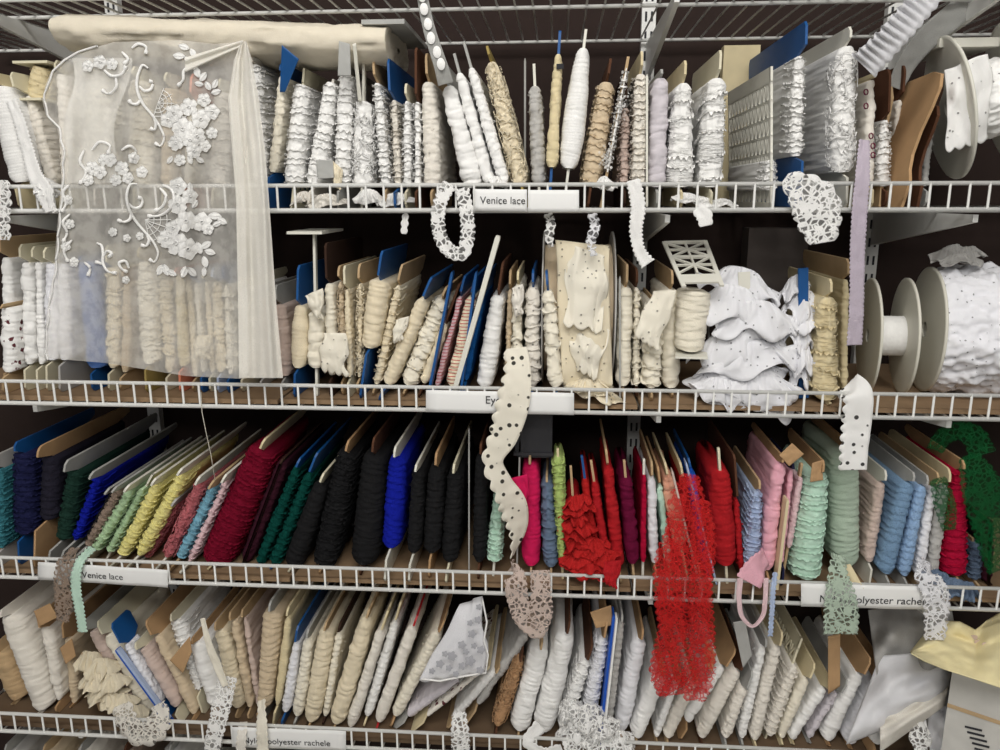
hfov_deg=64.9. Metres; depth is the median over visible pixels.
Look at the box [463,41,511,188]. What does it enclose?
card
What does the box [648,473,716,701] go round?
lace
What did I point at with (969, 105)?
reel
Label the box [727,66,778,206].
card
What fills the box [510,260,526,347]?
card
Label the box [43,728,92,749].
card
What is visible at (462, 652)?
tulle corner
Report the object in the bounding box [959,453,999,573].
lace
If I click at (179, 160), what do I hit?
flower
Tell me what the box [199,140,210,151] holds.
flower
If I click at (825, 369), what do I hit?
card
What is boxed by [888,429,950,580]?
card
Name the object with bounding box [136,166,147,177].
flower
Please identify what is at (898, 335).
spool
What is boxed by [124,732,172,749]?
card
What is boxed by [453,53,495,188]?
card
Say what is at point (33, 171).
edging
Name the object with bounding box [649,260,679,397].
card
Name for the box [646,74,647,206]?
metal rod
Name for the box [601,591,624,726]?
card
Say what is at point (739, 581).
loop
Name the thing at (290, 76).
card
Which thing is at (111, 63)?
flower
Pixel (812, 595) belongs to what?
label
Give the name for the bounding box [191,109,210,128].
flower
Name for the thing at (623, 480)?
card
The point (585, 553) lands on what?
trim
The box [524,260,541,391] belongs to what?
card
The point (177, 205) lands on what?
flower
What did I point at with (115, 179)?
flower
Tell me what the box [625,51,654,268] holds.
card
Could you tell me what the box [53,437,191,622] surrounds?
card
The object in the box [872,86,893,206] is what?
card
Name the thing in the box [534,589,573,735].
card
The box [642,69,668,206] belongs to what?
card
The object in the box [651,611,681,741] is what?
card
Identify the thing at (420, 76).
card
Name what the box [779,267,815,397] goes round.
card
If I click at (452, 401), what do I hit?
label
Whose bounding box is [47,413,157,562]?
card
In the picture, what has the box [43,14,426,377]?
bolt
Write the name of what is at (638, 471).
card
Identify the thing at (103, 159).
flower
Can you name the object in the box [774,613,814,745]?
card
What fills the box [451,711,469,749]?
trim
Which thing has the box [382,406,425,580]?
card
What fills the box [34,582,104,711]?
card
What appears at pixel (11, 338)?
card
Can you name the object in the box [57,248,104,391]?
card
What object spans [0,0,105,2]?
grille
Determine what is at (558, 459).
card
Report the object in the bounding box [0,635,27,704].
card
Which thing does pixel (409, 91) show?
card
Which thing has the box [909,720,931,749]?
scrap
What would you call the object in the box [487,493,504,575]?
card
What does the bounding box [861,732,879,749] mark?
card
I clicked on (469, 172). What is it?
card
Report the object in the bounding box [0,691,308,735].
liner
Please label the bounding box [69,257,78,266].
flower
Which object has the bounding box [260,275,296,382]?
card
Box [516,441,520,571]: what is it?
metal rod
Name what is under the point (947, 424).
shelf bracket
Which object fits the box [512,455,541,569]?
card
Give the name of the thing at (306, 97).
card
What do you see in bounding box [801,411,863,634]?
card
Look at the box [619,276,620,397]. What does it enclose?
metal rod
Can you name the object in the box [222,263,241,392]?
card
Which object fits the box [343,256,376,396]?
card
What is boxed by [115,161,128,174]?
flower
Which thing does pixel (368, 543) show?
card
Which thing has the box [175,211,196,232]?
flower
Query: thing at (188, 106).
flower
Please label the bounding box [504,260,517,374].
card
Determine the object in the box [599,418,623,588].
card
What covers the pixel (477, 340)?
card
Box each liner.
[0,368,292,403]
[0,541,298,581]
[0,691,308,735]
[283,359,637,408]
[294,504,630,591]
[307,634,622,749]
[625,718,929,749]
[628,518,999,602]
[636,361,999,414]
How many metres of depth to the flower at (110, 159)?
1.10 m
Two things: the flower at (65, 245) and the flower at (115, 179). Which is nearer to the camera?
the flower at (115, 179)
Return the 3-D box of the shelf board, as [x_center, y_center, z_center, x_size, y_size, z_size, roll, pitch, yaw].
[0.017,0.872,1.520,1.880,0.012,0.345,1,13,4]
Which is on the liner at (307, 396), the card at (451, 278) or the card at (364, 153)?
the card at (451, 278)
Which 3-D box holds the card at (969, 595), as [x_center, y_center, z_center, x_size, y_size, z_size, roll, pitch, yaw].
[0.684,0.317,1.190,0.082,0.042,0.045,2,13,10]
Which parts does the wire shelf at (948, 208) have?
shelf bracket, shelf bracket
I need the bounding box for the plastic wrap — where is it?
[928,244,987,267]
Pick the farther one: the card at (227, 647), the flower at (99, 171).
the card at (227, 647)
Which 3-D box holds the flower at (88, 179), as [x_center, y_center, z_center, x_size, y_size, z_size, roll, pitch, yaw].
[-0.581,-0.275,1.107,0.016,0.017,0.003,-4,13,-17]
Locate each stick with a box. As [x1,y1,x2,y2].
[115,646,173,724]
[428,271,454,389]
[453,235,500,390]
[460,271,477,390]
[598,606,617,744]
[671,468,700,588]
[684,458,717,584]
[774,495,788,589]
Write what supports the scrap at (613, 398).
on the liner at (307, 396)
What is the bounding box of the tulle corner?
[419,596,488,681]
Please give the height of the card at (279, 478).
0.187 m
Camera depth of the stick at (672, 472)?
1.18 m
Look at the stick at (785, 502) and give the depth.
1.19 m
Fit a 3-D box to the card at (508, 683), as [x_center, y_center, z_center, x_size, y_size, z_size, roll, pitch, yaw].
[0.019,0.508,1.393,0.054,0.155,0.210,1,13,4]
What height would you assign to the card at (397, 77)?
0.200 m
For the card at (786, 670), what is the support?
on the liner at (817, 741)
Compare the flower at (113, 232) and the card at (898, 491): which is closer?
the flower at (113, 232)
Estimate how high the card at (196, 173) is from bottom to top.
0.189 m
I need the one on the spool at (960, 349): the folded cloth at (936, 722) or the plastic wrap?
the plastic wrap
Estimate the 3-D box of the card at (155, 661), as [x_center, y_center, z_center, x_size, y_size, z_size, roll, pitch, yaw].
[-0.574,0.502,1.436,0.071,0.150,0.210,1,13,4]
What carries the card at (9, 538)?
on the liner at (222, 572)
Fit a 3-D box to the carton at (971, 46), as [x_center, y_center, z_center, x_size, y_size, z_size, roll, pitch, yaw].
[0.658,-0.477,1.153,0.081,0.012,0.120,1,13,4]
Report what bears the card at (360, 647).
on the liner at (481, 721)
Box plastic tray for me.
[514,414,552,457]
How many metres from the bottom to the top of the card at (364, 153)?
0.217 m
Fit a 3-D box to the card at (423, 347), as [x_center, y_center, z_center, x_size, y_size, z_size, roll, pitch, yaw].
[-0.108,-0.070,1.276,0.082,0.168,0.223,1,13,6]
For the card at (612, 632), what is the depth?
1.26 m
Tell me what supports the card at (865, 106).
on the wire shelf at (948, 208)
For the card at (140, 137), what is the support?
on the wire shelf at (948, 208)
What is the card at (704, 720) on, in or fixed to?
on the liner at (817, 741)
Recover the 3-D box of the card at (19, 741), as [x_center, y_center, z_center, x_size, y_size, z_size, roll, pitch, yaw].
[-0.881,0.751,1.541,0.060,0.217,0.210,1,13,4]
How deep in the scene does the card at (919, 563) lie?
1.18 m
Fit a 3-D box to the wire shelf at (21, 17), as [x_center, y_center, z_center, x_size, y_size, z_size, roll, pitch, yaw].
[0.013,-0.529,1.209,1.880,0.105,0.364,1,13,4]
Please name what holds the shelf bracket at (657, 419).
attached to the wire shelf at (167, 404)
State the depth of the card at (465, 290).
1.20 m
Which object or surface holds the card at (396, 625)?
on the liner at (481, 721)
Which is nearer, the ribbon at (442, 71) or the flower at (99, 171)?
the ribbon at (442, 71)
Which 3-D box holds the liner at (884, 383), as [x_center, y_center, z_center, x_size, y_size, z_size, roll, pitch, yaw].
[0.575,0.016,1.288,0.715,0.007,0.317,1,13,4]
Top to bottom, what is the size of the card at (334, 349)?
0.232 m
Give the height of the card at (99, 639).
0.178 m
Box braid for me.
[767,572,777,636]
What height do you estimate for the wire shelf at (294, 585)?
0.044 m
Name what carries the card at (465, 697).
on the liner at (481, 721)
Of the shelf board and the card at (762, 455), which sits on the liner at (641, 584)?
the card at (762, 455)
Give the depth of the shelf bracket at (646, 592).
1.22 m
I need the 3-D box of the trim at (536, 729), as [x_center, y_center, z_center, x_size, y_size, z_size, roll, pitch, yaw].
[0.070,0.590,1.272,0.067,0.052,0.024,1,13,4]
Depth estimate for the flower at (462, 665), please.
1.24 m
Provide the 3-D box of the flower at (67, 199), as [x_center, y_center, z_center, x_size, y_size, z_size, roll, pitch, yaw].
[-0.608,-0.246,1.107,0.013,0.015,0.004,-9,15,-33]
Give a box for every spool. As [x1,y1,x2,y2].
[12,60,61,104]
[662,240,723,359]
[856,278,921,391]
[913,261,999,393]
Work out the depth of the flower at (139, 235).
1.12 m
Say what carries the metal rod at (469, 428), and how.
on the liner at (403, 558)
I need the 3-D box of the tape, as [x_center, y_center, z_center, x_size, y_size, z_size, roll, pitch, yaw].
[-0.469,0.456,1.288,0.043,0.120,0.007,5,14,20]
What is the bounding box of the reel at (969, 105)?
[924,23,999,178]
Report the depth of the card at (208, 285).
1.22 m
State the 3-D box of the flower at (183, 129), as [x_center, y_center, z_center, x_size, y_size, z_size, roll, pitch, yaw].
[-0.436,-0.336,1.073,0.039,0.032,0.011,4,13,16]
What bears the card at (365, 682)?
on the liner at (481, 721)
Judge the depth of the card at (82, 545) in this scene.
1.32 m
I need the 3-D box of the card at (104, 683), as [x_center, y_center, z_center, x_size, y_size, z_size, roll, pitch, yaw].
[-0.669,0.536,1.353,0.135,0.118,0.066,1,13,4]
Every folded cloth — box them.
[880,687,947,749]
[910,613,999,687]
[927,695,948,749]
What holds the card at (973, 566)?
on the liner at (641, 584)
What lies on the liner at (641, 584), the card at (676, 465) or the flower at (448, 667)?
the card at (676, 465)
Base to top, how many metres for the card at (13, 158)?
0.192 m
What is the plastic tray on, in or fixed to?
hanging from the wire shelf at (167, 404)
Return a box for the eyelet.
[482,347,530,558]
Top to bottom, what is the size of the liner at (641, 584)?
0.007 m
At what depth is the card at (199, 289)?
1.22 m
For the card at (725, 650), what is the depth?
1.31 m
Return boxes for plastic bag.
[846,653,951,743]
[868,601,953,673]
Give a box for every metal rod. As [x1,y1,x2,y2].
[468,428,469,569]
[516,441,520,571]
[524,59,525,188]
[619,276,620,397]
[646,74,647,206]
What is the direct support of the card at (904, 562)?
on the liner at (641, 584)
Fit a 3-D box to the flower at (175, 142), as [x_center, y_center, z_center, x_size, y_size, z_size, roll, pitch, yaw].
[-0.446,-0.319,1.080,0.038,0.022,0.003,10,16,37]
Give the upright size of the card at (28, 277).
0.230 m
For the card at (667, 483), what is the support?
on the liner at (641, 584)
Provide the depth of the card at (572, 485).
1.26 m
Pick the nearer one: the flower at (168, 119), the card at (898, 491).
the flower at (168, 119)
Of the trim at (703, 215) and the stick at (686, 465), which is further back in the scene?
the stick at (686, 465)
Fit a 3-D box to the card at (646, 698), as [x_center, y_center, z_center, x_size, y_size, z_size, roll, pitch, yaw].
[0.249,0.518,1.373,0.057,0.142,0.210,1,13,4]
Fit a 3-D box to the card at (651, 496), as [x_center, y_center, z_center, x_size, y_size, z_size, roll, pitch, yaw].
[0.245,0.209,1.298,0.026,0.199,0.180,1,13,4]
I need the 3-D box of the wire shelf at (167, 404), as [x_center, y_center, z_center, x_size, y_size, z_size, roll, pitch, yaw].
[0.014,0.000,1.321,1.880,0.044,0.351,1,13,4]
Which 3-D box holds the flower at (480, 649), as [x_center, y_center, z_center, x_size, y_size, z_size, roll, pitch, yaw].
[-0.029,0.431,1.233,0.014,0.016,0.001,1,13,4]
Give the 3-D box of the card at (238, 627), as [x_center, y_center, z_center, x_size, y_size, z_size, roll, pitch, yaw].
[-0.434,0.474,1.435,0.032,0.204,0.210,1,13,4]
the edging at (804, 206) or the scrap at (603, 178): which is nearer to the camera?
the edging at (804, 206)
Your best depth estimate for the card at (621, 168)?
1.12 m
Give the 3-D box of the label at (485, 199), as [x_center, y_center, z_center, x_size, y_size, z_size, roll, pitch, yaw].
[0.001,-0.241,1.085,0.072,0.030,0.005,1,13,4]
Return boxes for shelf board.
[222,747,276,749]
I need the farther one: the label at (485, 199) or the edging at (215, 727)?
the edging at (215, 727)
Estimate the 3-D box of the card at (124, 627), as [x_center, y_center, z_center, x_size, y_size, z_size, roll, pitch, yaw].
[-0.611,0.502,1.354,0.075,0.188,0.055,1,13,4]
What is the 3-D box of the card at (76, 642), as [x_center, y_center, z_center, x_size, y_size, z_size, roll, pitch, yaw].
[-0.747,0.485,1.467,0.034,0.170,0.217,0,13,1]
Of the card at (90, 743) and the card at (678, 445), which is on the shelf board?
the card at (90, 743)
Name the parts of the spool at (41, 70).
plate, plate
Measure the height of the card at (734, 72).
0.264 m
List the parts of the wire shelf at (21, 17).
shelf bracket, shelf bracket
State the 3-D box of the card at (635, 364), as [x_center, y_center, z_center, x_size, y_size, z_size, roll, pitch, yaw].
[0.212,-0.083,1.270,0.021,0.195,0.210,1,13,4]
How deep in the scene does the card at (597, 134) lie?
1.11 m
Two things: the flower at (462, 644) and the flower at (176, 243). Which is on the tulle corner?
the flower at (462, 644)
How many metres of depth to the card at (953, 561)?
1.19 m
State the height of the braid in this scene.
0.103 m
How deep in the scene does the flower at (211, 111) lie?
1.07 m
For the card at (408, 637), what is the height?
0.216 m
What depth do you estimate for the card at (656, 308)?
1.14 m
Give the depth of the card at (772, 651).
1.28 m
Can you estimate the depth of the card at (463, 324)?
1.18 m
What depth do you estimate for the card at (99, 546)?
1.27 m
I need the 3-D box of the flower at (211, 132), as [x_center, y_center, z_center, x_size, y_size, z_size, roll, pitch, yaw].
[-0.397,-0.334,1.084,0.017,0.016,0.005,1,13,4]
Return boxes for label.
[38,562,167,587]
[232,727,345,749]
[426,390,573,414]
[475,189,526,211]
[528,190,578,211]
[801,583,935,609]
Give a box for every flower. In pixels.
[61,241,70,250]
[63,195,72,204]
[65,219,74,228]
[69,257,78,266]
[82,60,93,71]
[83,174,93,185]
[85,161,97,174]
[93,55,106,68]
[93,165,106,178]
[98,154,109,165]
[104,153,116,166]
[106,57,117,69]
[108,227,116,236]
[110,174,121,185]
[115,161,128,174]
[122,172,133,183]
[122,276,129,283]
[123,234,130,241]
[128,152,139,163]
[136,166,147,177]
[136,232,143,239]
[157,230,173,247]
[160,112,175,127]
[165,104,182,121]
[165,220,180,235]
[166,232,186,254]
[168,135,183,150]
[168,194,186,213]
[170,177,186,194]
[171,117,194,139]
[174,154,185,165]
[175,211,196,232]
[178,238,198,259]
[180,98,197,115]
[182,132,195,146]
[182,188,197,203]
[186,143,201,157]
[190,127,205,144]
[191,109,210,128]
[194,211,211,230]
[197,93,210,106]
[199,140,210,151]
[202,223,213,234]
[204,104,219,119]
[206,127,217,138]
[436,659,443,668]
[446,665,451,670]
[448,651,456,660]
[458,640,465,649]
[459,662,465,669]
[465,655,475,666]
[468,629,475,638]
[475,616,481,623]
[477,645,484,654]
[477,666,483,673]
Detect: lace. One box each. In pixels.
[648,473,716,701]
[927,421,995,457]
[930,477,956,531]
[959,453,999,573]
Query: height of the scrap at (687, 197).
0.026 m
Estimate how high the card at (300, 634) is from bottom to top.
0.193 m
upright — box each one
[104,0,179,592]
[621,0,656,745]
[838,3,902,611]
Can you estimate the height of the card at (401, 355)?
0.186 m
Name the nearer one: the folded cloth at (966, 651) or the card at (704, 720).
the folded cloth at (966, 651)
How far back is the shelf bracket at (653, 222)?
1.23 m
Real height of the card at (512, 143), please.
0.220 m
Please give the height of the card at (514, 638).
0.195 m
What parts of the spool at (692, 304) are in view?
plate, lattice plate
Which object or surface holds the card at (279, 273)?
on the liner at (273, 396)
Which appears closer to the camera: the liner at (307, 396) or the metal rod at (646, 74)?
the metal rod at (646, 74)
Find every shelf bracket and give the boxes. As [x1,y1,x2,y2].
[33,400,90,411]
[641,213,669,242]
[644,409,660,422]
[644,591,652,604]
[888,0,999,68]
[896,413,951,427]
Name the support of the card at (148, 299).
on the liner at (273, 396)
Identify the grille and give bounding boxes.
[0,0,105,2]
[0,711,829,749]
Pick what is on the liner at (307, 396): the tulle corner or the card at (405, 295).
the card at (405, 295)
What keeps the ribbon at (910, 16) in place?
hanging from the wire shelf at (21, 17)
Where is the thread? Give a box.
[201,395,214,478]
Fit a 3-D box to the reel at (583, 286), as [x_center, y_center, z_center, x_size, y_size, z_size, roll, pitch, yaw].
[0.123,-0.105,1.258,0.110,0.244,0.272,1,13,4]
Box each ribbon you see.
[417,0,453,85]
[846,139,870,345]
[851,0,942,76]
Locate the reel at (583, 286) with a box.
[541,231,616,386]
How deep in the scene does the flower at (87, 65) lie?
1.07 m
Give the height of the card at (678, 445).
0.199 m
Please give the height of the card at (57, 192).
0.029 m
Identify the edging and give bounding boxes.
[0,180,11,239]
[6,98,53,212]
[204,676,236,749]
[782,171,841,244]
[838,374,873,469]
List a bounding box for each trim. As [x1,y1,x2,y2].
[45,188,57,213]
[112,700,171,746]
[236,722,247,749]
[401,213,408,233]
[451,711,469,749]
[504,559,552,638]
[522,721,562,749]
[555,698,634,749]
[557,493,621,581]
[586,213,599,256]
[682,265,803,424]
[693,204,712,226]
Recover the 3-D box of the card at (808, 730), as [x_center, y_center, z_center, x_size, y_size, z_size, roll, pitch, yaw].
[0.541,0.528,1.379,0.055,0.120,0.210,1,13,4]
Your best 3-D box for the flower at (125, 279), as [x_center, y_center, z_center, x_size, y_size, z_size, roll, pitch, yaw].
[-0.534,-0.136,1.124,0.003,0.012,0.012,10,16,37]
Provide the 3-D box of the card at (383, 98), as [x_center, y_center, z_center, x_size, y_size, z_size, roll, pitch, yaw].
[-0.160,-0.359,1.204,0.027,0.199,0.210,1,13,5]
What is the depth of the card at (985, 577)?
1.22 m
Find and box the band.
[891,1,971,89]
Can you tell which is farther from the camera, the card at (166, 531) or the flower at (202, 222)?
the card at (166, 531)
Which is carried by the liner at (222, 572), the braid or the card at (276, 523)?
the card at (276, 523)
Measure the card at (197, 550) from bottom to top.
0.173 m
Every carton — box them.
[740,227,807,366]
[921,37,999,60]
[941,672,999,749]
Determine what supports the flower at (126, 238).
on the bolt
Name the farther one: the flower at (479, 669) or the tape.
the tape
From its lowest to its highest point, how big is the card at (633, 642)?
0.208 m
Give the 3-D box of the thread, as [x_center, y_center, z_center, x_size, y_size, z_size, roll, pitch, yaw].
[-0.448,0.096,1.206,0.002,0.149,0.027,0,13,1]
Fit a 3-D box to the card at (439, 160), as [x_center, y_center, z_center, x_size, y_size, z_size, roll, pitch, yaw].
[-0.091,-0.363,1.200,0.031,0.209,0.210,1,13,4]
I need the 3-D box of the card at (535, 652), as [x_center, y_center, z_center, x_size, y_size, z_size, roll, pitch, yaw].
[0.054,0.497,1.388,0.063,0.178,0.210,1,13,4]
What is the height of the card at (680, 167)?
0.194 m
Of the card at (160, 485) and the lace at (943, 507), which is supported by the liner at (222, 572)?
the card at (160, 485)
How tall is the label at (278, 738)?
0.041 m
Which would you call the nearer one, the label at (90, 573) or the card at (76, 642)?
the label at (90, 573)
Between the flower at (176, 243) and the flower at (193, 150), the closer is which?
the flower at (193, 150)
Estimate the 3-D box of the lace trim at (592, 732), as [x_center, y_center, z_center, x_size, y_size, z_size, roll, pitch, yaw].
[0.155,0.569,1.275,0.129,0.088,0.060,1,13,4]
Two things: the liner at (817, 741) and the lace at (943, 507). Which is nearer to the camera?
the lace at (943, 507)
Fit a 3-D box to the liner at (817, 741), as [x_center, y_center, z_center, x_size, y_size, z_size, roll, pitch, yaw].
[0.577,0.585,1.417,0.715,0.007,0.317,1,13,4]
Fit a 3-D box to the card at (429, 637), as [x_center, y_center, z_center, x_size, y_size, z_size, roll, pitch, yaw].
[-0.132,0.479,1.408,0.100,0.206,0.210,1,13,4]
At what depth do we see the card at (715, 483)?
1.21 m
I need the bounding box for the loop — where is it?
[736,578,768,627]
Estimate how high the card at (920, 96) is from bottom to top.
0.178 m
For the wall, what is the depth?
1.46 m
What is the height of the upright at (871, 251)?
2.100 m
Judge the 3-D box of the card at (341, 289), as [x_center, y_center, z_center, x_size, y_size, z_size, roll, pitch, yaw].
[-0.234,-0.087,1.287,0.020,0.198,0.210,1,13,4]
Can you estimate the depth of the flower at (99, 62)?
1.07 m
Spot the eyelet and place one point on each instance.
(512, 406)
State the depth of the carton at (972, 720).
1.16 m
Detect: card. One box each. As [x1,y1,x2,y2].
[0,73,44,208]
[0,232,81,376]
[0,300,29,392]
[0,447,22,565]
[0,580,70,712]
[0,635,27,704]
[4,727,56,749]
[10,72,62,207]
[12,408,94,563]
[18,238,97,389]
[31,239,107,389]
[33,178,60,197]
[33,407,129,566]
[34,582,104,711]
[43,240,119,390]
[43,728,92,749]
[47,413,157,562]
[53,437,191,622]
[54,60,95,207]
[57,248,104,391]
[59,422,177,563]
[60,584,122,707]
[70,436,202,632]
[70,440,183,561]
[73,650,149,722]
[78,253,113,389]
[78,730,132,749]
[85,585,138,704]
[93,67,135,207]
[97,585,171,715]
[104,240,160,390]
[106,435,209,558]
[109,430,224,566]
[111,610,177,717]
[119,265,148,389]
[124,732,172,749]
[126,66,169,207]
[127,422,246,567]
[135,485,192,565]
[135,630,189,719]
[136,240,201,391]
[145,579,202,719]
[155,428,261,568]
[157,269,182,389]
[160,72,194,207]
[165,734,222,749]
[169,454,245,570]
[170,579,230,712]
[174,258,230,391]
[179,461,241,573]
[184,74,222,207]
[185,272,203,390]
[190,259,236,391]
[191,582,239,719]
[193,266,230,391]
[202,270,220,390]
[204,404,309,569]
[208,78,235,207]
[214,581,253,718]
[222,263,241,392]
[229,581,260,718]
[238,267,287,390]
[241,581,282,714]
[242,419,324,562]
[251,57,280,180]
[256,421,336,563]
[257,569,303,717]
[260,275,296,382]
[268,45,309,207]
[269,417,351,568]
[272,581,321,723]
[275,278,299,389]
[281,582,330,723]
[283,68,330,207]
[286,459,336,572]
[287,228,342,395]
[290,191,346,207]
[291,258,328,396]
[293,582,340,724]
[304,583,355,725]
[306,79,342,207]
[314,406,379,573]
[319,236,362,396]
[322,583,367,723]
[331,584,388,726]
[332,41,375,207]
[336,256,369,393]
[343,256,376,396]
[347,584,403,731]
[350,43,381,207]
[351,406,405,574]
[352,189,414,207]
[355,257,379,393]
[359,243,407,397]
[363,585,413,725]
[372,62,397,207]
[372,255,424,395]
[375,585,431,728]
[378,264,452,399]
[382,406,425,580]
[387,59,414,207]
[389,586,452,726]
[392,274,462,395]
[394,639,463,728]
[402,83,416,207]
[406,421,440,580]
[411,604,498,729]
[412,48,431,207]
[418,281,461,396]
[422,53,456,206]
[423,416,458,576]
[431,67,487,260]
[435,264,478,389]
[442,420,474,582]
[446,607,506,728]
[447,265,486,385]
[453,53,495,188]
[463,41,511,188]
[463,263,496,390]
[463,588,535,726]
[472,413,494,578]
[477,253,511,390]
[485,46,530,206]
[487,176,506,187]
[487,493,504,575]
[492,646,524,733]
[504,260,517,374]
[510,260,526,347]
[510,592,548,734]
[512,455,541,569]
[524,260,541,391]
[528,64,547,189]
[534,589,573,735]
[540,456,558,572]
[541,269,563,392]
[545,31,563,189]
[551,442,566,578]
[557,590,592,736]
[560,29,589,187]
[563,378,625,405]
[565,465,579,547]
[579,58,614,207]
[580,450,597,537]
[581,591,611,734]
[588,452,607,540]
[598,56,629,207]
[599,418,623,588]
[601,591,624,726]
[612,76,630,206]
[613,254,632,398]
[614,447,638,574]
[614,579,645,736]
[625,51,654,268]
[625,258,641,395]
[629,606,665,744]
[632,446,646,575]
[635,287,675,400]
[639,429,658,575]
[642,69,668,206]
[646,436,671,574]
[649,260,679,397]
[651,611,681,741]
[652,432,687,582]
[657,60,694,206]
[662,614,697,741]
[665,432,700,572]
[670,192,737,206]
[673,428,708,575]
[676,593,735,738]
[682,50,727,205]
[693,603,742,743]
[695,440,735,583]
[707,417,743,582]
[713,45,760,201]
[716,608,752,744]
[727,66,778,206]
[729,594,766,744]
[733,446,762,585]
[737,422,803,587]
[746,594,782,745]
[749,21,807,206]
[762,595,802,738]
[769,438,794,584]
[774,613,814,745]
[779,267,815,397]
[782,462,802,568]
[783,267,839,404]
[783,428,828,580]
[786,616,827,744]
[796,27,857,206]
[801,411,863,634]
[801,616,847,742]
[803,250,849,390]
[813,607,870,745]
[839,615,874,749]
[841,434,886,582]
[843,74,875,206]
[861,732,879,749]
[868,438,914,582]
[870,434,928,583]
[871,69,892,206]
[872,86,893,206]
[878,432,950,640]
[884,72,943,206]
[888,65,905,136]
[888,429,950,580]
[904,105,939,206]
[905,424,968,578]
[920,103,939,205]
[921,569,981,602]
[935,78,943,105]
[962,533,982,585]
[965,503,995,585]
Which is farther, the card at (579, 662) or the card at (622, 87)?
the card at (579, 662)
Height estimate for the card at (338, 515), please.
0.226 m
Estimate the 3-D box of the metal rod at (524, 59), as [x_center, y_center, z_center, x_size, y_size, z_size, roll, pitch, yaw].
[0.037,-0.358,1.166,0.004,0.211,0.004,1,13,4]
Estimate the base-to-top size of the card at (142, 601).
0.182 m
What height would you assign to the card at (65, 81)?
0.212 m
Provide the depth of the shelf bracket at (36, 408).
1.24 m
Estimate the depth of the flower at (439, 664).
1.24 m
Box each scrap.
[256,699,268,749]
[544,213,555,247]
[593,176,617,190]
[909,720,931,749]
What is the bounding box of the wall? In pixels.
[0,0,999,749]
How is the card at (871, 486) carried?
on the liner at (641, 584)
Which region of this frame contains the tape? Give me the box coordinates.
[200,618,227,686]
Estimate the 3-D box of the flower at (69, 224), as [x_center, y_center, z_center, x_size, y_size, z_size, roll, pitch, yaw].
[-0.612,-0.215,1.118,0.013,0.015,0.004,-9,16,-35]
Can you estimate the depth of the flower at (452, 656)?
1.24 m
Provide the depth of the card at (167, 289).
1.23 m
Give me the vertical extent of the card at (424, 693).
0.103 m
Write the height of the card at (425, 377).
0.174 m
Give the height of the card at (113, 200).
0.218 m
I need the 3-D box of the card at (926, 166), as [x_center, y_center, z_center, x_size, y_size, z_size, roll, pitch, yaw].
[0.623,-0.339,1.222,0.016,0.148,0.210,1,13,4]
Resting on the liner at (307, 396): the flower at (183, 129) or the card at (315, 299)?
the card at (315, 299)
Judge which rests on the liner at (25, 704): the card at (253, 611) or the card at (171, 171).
the card at (253, 611)
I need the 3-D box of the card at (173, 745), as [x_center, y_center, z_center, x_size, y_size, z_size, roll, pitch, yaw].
[-0.586,0.748,1.518,0.055,0.233,0.210,1,13,4]
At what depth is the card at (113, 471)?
1.33 m
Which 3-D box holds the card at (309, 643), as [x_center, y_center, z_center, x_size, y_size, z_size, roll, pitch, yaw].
[-0.328,0.488,1.419,0.045,0.184,0.210,1,13,4]
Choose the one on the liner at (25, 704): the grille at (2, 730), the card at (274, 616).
the card at (274, 616)
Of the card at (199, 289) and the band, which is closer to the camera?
the band
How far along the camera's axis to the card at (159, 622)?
1.35 m
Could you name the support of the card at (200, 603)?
on the liner at (25, 704)
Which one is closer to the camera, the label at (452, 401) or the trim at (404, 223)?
the trim at (404, 223)
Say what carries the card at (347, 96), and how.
on the wire shelf at (948, 208)
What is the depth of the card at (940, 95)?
1.07 m
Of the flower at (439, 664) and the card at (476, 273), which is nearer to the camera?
the card at (476, 273)
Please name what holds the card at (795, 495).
on the liner at (641, 584)
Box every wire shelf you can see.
[0,0,999,80]
[0,181,999,244]
[0,379,999,421]
[0,553,999,611]
[0,688,829,749]
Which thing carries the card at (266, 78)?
on the wire shelf at (948, 208)
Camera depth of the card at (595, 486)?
1.23 m
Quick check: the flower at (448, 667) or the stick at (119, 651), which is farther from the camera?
the stick at (119, 651)
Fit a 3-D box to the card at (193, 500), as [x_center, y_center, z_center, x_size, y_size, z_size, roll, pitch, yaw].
[-0.503,0.210,1.375,0.093,0.169,0.272,1,13,4]
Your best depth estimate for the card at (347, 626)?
1.35 m
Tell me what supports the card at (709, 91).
on the wire shelf at (948, 208)
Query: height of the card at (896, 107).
0.198 m
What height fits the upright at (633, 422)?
2.100 m
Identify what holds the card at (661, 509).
on the liner at (641, 584)
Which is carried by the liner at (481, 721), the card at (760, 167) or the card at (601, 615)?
the card at (601, 615)
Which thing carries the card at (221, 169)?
on the wire shelf at (948, 208)
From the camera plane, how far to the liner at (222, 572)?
1.29 m
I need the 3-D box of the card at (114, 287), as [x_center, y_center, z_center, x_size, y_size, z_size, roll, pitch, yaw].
[-0.596,-0.108,1.314,0.039,0.228,0.211,1,13,4]
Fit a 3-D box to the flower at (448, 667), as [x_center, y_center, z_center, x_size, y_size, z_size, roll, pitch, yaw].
[-0.080,0.464,1.244,0.011,0.013,0.001,1,13,4]
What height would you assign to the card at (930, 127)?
0.139 m

